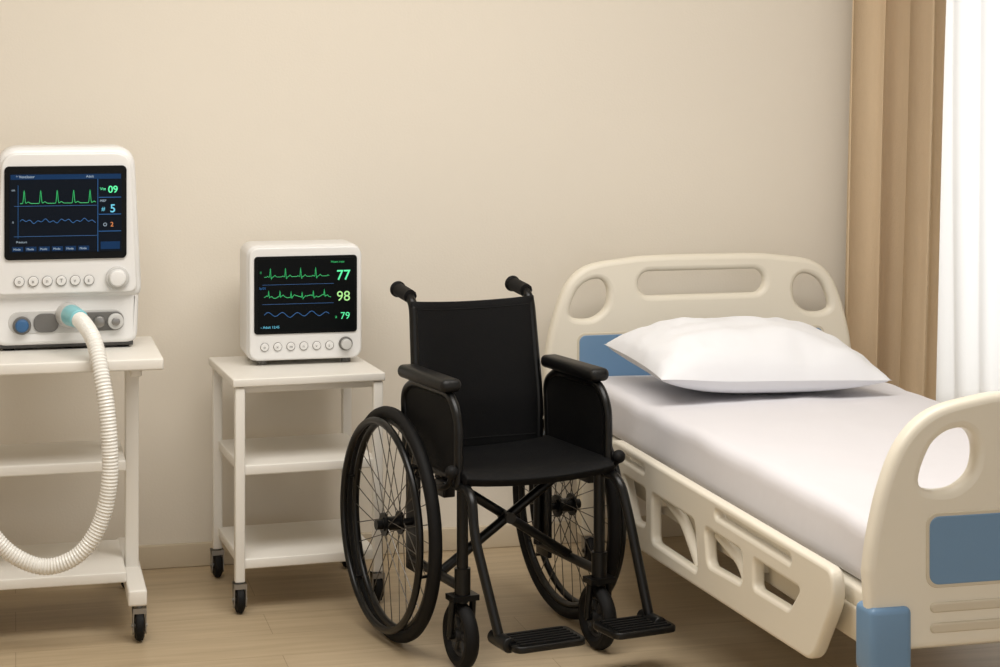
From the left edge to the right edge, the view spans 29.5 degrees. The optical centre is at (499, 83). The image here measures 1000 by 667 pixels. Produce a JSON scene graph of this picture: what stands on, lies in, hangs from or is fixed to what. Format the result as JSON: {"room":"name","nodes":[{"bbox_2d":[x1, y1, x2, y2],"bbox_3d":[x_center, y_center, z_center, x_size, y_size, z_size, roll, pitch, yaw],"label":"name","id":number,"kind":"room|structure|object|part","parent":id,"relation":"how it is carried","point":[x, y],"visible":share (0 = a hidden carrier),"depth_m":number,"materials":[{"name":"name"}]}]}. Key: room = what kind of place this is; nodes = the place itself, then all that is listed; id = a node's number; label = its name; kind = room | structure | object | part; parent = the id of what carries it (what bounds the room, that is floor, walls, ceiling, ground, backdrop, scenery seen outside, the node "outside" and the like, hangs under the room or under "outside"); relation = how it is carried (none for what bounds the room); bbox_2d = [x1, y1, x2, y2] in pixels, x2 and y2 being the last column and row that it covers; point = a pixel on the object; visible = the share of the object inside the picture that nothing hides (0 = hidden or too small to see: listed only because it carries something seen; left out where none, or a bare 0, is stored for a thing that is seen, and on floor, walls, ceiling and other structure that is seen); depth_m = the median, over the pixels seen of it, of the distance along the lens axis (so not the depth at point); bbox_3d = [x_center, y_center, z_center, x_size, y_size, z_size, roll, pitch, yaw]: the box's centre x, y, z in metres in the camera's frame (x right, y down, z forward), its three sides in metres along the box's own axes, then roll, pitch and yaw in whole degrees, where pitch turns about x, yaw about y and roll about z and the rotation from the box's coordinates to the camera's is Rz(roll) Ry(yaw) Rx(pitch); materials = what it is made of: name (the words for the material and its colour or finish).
{"room":"hospital room","nodes":[
{"label":"hospital room","id":0,"kind":"room"},
{"bbox_2d":[0,0,852,545],"bbox_3d":[-0.072,0.085,5.952,6.600,2.700,0.150,0,0,-14],"label":"wall","id":1,"kind":"structure","parent":0,"point":[463,147],"depth_m":5.80,"materials":[{"name":"paint"}]},
{"bbox_2d":[139,515,683,569],"bbox_3d":[-0.052,1.400,5.872,6.600,0.070,0.014,0,0,-14],"label":"baseboard","id":2,"kind":"structure","parent":1,"relation":"attached to","point":[194,554],"depth_m":5.80,"materials":[{"name":"paint"}]},
{"bbox_3d":[2.000,-1.095,6.325,2.200,0.028,0.028,0,0,-14],"label":"curtain rod","id":3,"kind":"object","parent":1,"relation":"attached to","visible":0},
{"bbox_2d":[845,0,945,400],"bbox_3d":[1.271,0.175,6.096,0.434,2.480,0.104,0,0,-18],"label":"window curtain","id":4,"kind":"object","parent":3,"relation":"hanging from","point":[898,46],"visible":0.74,"depth_m":6.10,"materials":[{"name":"fabric"}]},
{"bbox_2d":[936,0,999,402],"bbox_3d":[2.072,0.170,6.385,1.440,2.470,0.062,0,0,-14],"label":"sheer curtain","id":5,"kind":"object","parent":3,"relation":"hanging from","point":[968,335],"visible":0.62,"depth_m":6.26,"materials":[{"name":"white fabric"}]},
{"bbox_2d":[0,536,999,666],"bbox_3d":[0.718,1.460,2.851,6.600,0.050,6.550,0,0,-14],"label":"floor","id":6,"kind":"structure","parent":0,"point":[307,615],"depth_m":5.04,"materials":[{"name":"brown wood"}]},
{"bbox_2d":[0,336,163,640],"bbox_3d":[-1.246,1.071,5.092,0.640,0.728,0.615,0,0,-14],"label":"equipment cart","id":7,"kind":"object","parent":6,"relation":"on","point":[112,561],"visible":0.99,"depth_m":4.99,"materials":[{"name":"metal"}]},
{"bbox_2d":[0,439,125,476],"bbox_3d":[-1.254,1.001,5.072,0.485,0.028,0.310,0,0,-14],"label":"shelf","id":8,"kind":"object","parent":7,"relation":"attached to","point":[49,458],"depth_m":5.01,"materials":[{"name":"metal"}]},
{"bbox_2d":[0,539,125,589],"bbox_3d":[-1.254,1.286,5.072,0.485,0.028,0.370,0,0,-14],"label":"shelf","id":9,"kind":"object","parent":7,"relation":"attached to","point":[106,564],"depth_m":4.97,"materials":[{"name":"metal"}]},
{"bbox_2d":[0,144,140,574],"bbox_3d":[-1.184,0.700,5.008,0.442,1.067,0.580,0,0,-1],"label":"ventilator","id":10,"kind":"object","parent":7,"relation":"on","point":[70,275],"visible":1,"depth_m":5.03,"materials":[{"name":"white plastic"}]},
{"bbox_3d":[-1.179,0.695,5.155,0.350,0.012,0.188,0,0,-14],"label":"rail","id":11,"kind":"part","parent":10,"relation":"part of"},
{"bbox_2d":[55,302,79,327],"bbox_3d":[-1.141,0.615,5.040,0.068,0.067,0.054,0,0,-24],"label":"socket","id":12,"kind":"object","parent":10,"relation":"attached to","point":[60,307],"depth_m":5.03,"materials":[{"name":"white plastic"}]},
{"bbox_2d":[108,313,123,328],"bbox_3d":[-1.028,0.634,5.080,0.042,0.042,0.020,0,0,-14],"label":"outlet","id":13,"kind":"object","parent":10,"relation":"attached to","point":[115,320],"depth_m":5.07,"materials":[{"name":"white plastic"}]},
{"bbox_3d":[-1.017,0.517,5.054,0.049,0.049,0.022,0,0,-14],"label":"knob","id":14,"kind":"part","parent":10,"relation":"part of","materials":[{"name":"white plastic"}]},
{"bbox_2d":[0,336,163,375],"bbox_3d":[-1.232,0.722,5.037,0.640,0.030,0.450,0,0,-14],"label":"shelf","id":15,"kind":"object","parent":7,"relation":"attached to","point":[144,354],"depth_m":4.89,"materials":[{"name":"metal"}]},
{"bbox_3d":[-0.993,1.020,5.122,0.036,0.570,0.038,0,0,-14],"label":"leg","id":16,"kind":"part","parent":7,"relation":"part of","materials":[{"name":"metal"}]},
{"bbox_2d":[209,356,384,612],"bbox_3d":[-0.582,1.117,5.399,0.425,0.637,0.464,0,0,-17],"label":"equipment cart","id":17,"kind":"object","parent":6,"relation":"on","point":[318,541],"visible":0.81,"depth_m":5.27,"materials":[{"name":"metal"}]},
{"bbox_3d":[-0.823,1.087,5.528,0.027,0.528,0.027,0,0,-17],"label":"leg","id":18,"kind":"part","parent":17,"relation":"part of","materials":[{"name":"metal"}]},
{"bbox_3d":[-0.707,1.087,5.155,0.027,0.528,0.027,0,0,-17],"label":"leg","id":19,"kind":"part","parent":17,"relation":"part of","materials":[{"name":"metal"}]},
{"bbox_2d":[219,433,372,474],"bbox_3d":[-0.581,1.049,5.396,0.380,0.028,0.395,0,0,-17],"label":"shelf","id":20,"kind":"object","parent":17,"relation":"attached to","point":[318,452],"depth_m":5.32,"materials":[{"name":"metal"}]},
{"bbox_2d":[219,519,372,568],"bbox_3d":[-0.581,1.303,5.396,0.380,0.028,0.395,0,0,-17],"label":"shelf","id":21,"kind":"object","parent":17,"relation":"attached to","point":[318,541],"depth_m":5.32,"materials":[{"name":"metal"}]},
{"bbox_2d":[209,356,384,387],"bbox_3d":[-0.584,0.809,5.403,0.423,0.023,0.440,0,0,-17],"label":"shelf","id":22,"kind":"object","parent":17,"relation":"attached to","point":[239,371],"depth_m":5.26,"materials":[{"name":"metal"}]},
{"bbox_2d":[240,239,360,364],"bbox_3d":[-0.575,0.628,5.480,0.330,0.340,0.215,0,0,-14],"label":"patient monitor","id":23,"kind":"object","parent":17,"relation":"on","point":[300,299],"visible":1,"depth_m":5.40,"materials":[{"name":"white plastic"}]},
{"bbox_3d":[-0.438,0.741,5.415,0.030,0.030,0.020,0,0,-14],"label":"knob","id":24,"kind":"part","parent":23,"relation":"part of","materials":[{"name":"white plastic"}]},
{"bbox_3d":[-0.456,1.087,5.642,0.027,0.528,0.027,0,0,-17],"label":"leg","id":25,"kind":"part","parent":17,"relation":"part of","materials":[{"name":"metal"}]},
{"bbox_3d":[-0.340,1.087,5.270,0.027,0.528,0.027,0,0,-17],"label":"leg","id":26,"kind":"part","parent":17,"relation":"part of","materials":[{"name":"metal"}]},
{"bbox_2d":[340,275,675,666],"bbox_3d":[0.007,0.981,4.889,0.590,0.908,0.882,0,0,-25],"label":"wheelchair","id":27,"kind":"object","parent":6,"relation":"on","point":[474,401],"visible":1,"depth_m":4.89,"materials":[{"name":"black fabric"}]},
{"bbox_3d":[-0.238,0.887,5.006,0.030,0.696,0.143,0,0,-22],"label":"post","id":28,"kind":"part","parent":27,"relation":"part of","materials":[{"name":"black metal"}]},
{"bbox_3d":[-0.226,1.140,4.938,0.012,0.250,0.075,0,0,-25],"label":"axle plate","id":29,"kind":"part","parent":27,"relation":"part of","materials":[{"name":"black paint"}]},
{"bbox_3d":[-0.163,1.235,4.804,0.025,0.024,0.330,0,0,-25],"label":"rail","id":30,"kind":"part","parent":27,"relation":"part of","materials":[{"name":"black metal"}]},
{"bbox_3d":[-0.174,0.870,4.789,0.023,0.231,0.364,0,0,-25],"label":"armrest frame","id":31,"kind":"part","parent":27,"relation":"part of","materials":[{"name":"black paint"}]},
{"bbox_3d":[-0.155,0.973,4.788,0.025,0.024,0.365,0,0,-25],"label":"seat rail","id":32,"kind":"part","parent":27,"relation":"part of","materials":[{"name":"black metal"}]},
{"bbox_3d":[-0.137,0.981,4.668,0.015,0.062,0.121,0,0,-20],"label":"brake lever","id":33,"kind":"part","parent":27,"relation":"part of","materials":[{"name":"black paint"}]},
{"bbox_3d":[-0.117,0.943,4.612,0.034,0.034,0.034,0,0,-25],"label":"brake knob","id":34,"kind":"part","parent":27,"relation":"part of","materials":[{"name":"black plastic"}]},
{"bbox_3d":[-0.092,1.120,4.655,0.029,0.300,0.028,0,0,-25],"label":"post","id":35,"kind":"part","parent":27,"relation":"part of","materials":[{"name":"black metal"}]},
{"bbox_3d":[-0.066,0.767,5.045,0.371,0.395,0.061,0,0,-25],"label":"backrest","id":36,"kind":"part","parent":27,"relation":"part of","materials":[{"name":"black fabric"}]},
{"bbox_3d":[0.022,0.965,4.859,0.413,0.045,0.390,0,0,-25],"label":"seat","id":37,"kind":"part","parent":27,"relation":"part of","materials":[{"name":"black fabric"}]},
{"bbox_3d":[0.073,0.887,5.153,0.030,0.696,0.143,0,0,-29],"label":"post","id":38,"kind":"part","parent":27,"relation":"part of","materials":[{"name":"black metal"}]},
{"bbox_3d":[0.118,1.140,5.100,0.012,0.250,0.075,0,0,-25],"label":"axle plate","id":39,"kind":"part","parent":27,"relation":"part of","materials":[{"name":"black paint"}]},
{"bbox_3d":[0.181,1.235,4.966,0.025,0.024,0.330,0,0,-25],"label":"rail","id":40,"kind":"part","parent":27,"relation":"part of","materials":[{"name":"black metal"}]},
{"bbox_3d":[0.200,0.870,4.966,0.023,0.231,0.364,0,0,-25],"label":"armrest frame","id":41,"kind":"part","parent":27,"relation":"part of","materials":[{"name":"black paint"}]},
{"bbox_3d":[0.252,1.120,4.817,0.029,0.300,0.028,0,0,-25],"label":"post","id":42,"kind":"part","parent":27,"relation":"part of","materials":[{"name":"black metal"}]},
{"bbox_3d":[0.301,0.943,4.810,0.034,0.034,0.034,0,0,-25],"label":"brake knob","id":43,"kind":"part","parent":27,"relation":"part of","materials":[{"name":"black plastic"}]},
{"bbox_2d":[543,253,999,666],"bbox_3d":[0.875,0.979,4.826,1.000,0.913,2.170,0,0,-14],"label":"hospital bed","id":44,"kind":"object","parent":6,"relation":"on","point":[875,509],"visible":0.85,"depth_m":4.38,"materials":[{"name":"beige plastic"}]},
{"bbox_3d":[0.265,1.190,5.681,0.060,0.310,0.060,0,0,-14],"label":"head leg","id":45,"kind":"part","parent":44,"relation":"part of","materials":[{"name":"beige plastic"}]},
{"bbox_3d":[0.462,1.124,4.779,0.028,0.144,0.271,0,0,-14],"label":"guard arm","id":46,"kind":"part","parent":44,"relation":"part of","materials":[{"name":"beige plastic"}]},
{"bbox_3d":[0.616,0.799,5.843,1.000,0.553,0.045,0,0,-14],"label":"headboard panel","id":47,"kind":"part","parent":44,"relation":"part of","materials":[{"name":"beige plastic"}]},
{"bbox_3d":[0.504,1.107,4.542,0.030,0.254,1.466,0,0,-14],"label":"guard rail","id":48,"kind":"part","parent":44,"relation":"part of","materials":[{"name":"beige plastic"}]},
{"bbox_3d":[0.552,1.123,4.425,0.028,0.122,0.223,0,0,-14],"label":"guard arm","id":49,"kind":"part","parent":44,"relation":"part of","materials":[{"name":"beige plastic"}]},
{"bbox_2d":[604,316,889,392],"bbox_3d":[0.700,0.769,5.452,0.685,0.198,0.499,0,0,-15],"label":"pillow","id":50,"kind":"object","parent":44,"relation":"on","point":[732,354],"visible":1,"depth_m":5.28,"materials":[{"name":"fabric"}]},
{"bbox_3d":[0.910,0.943,4.827,0.848,0.146,2.025,0,0,-14],"label":"mattress","id":51,"kind":"part","parent":44,"relation":"part of","materials":[{"name":"white fabric"}]},
{"bbox_3d":[1.135,0.857,3.808,0.884,0.496,0.045,0,0,-14],"label":"footboard panel","id":52,"kind":"part","parent":44,"relation":"part of","materials":[{"name":"beige plastic"}]}
]}

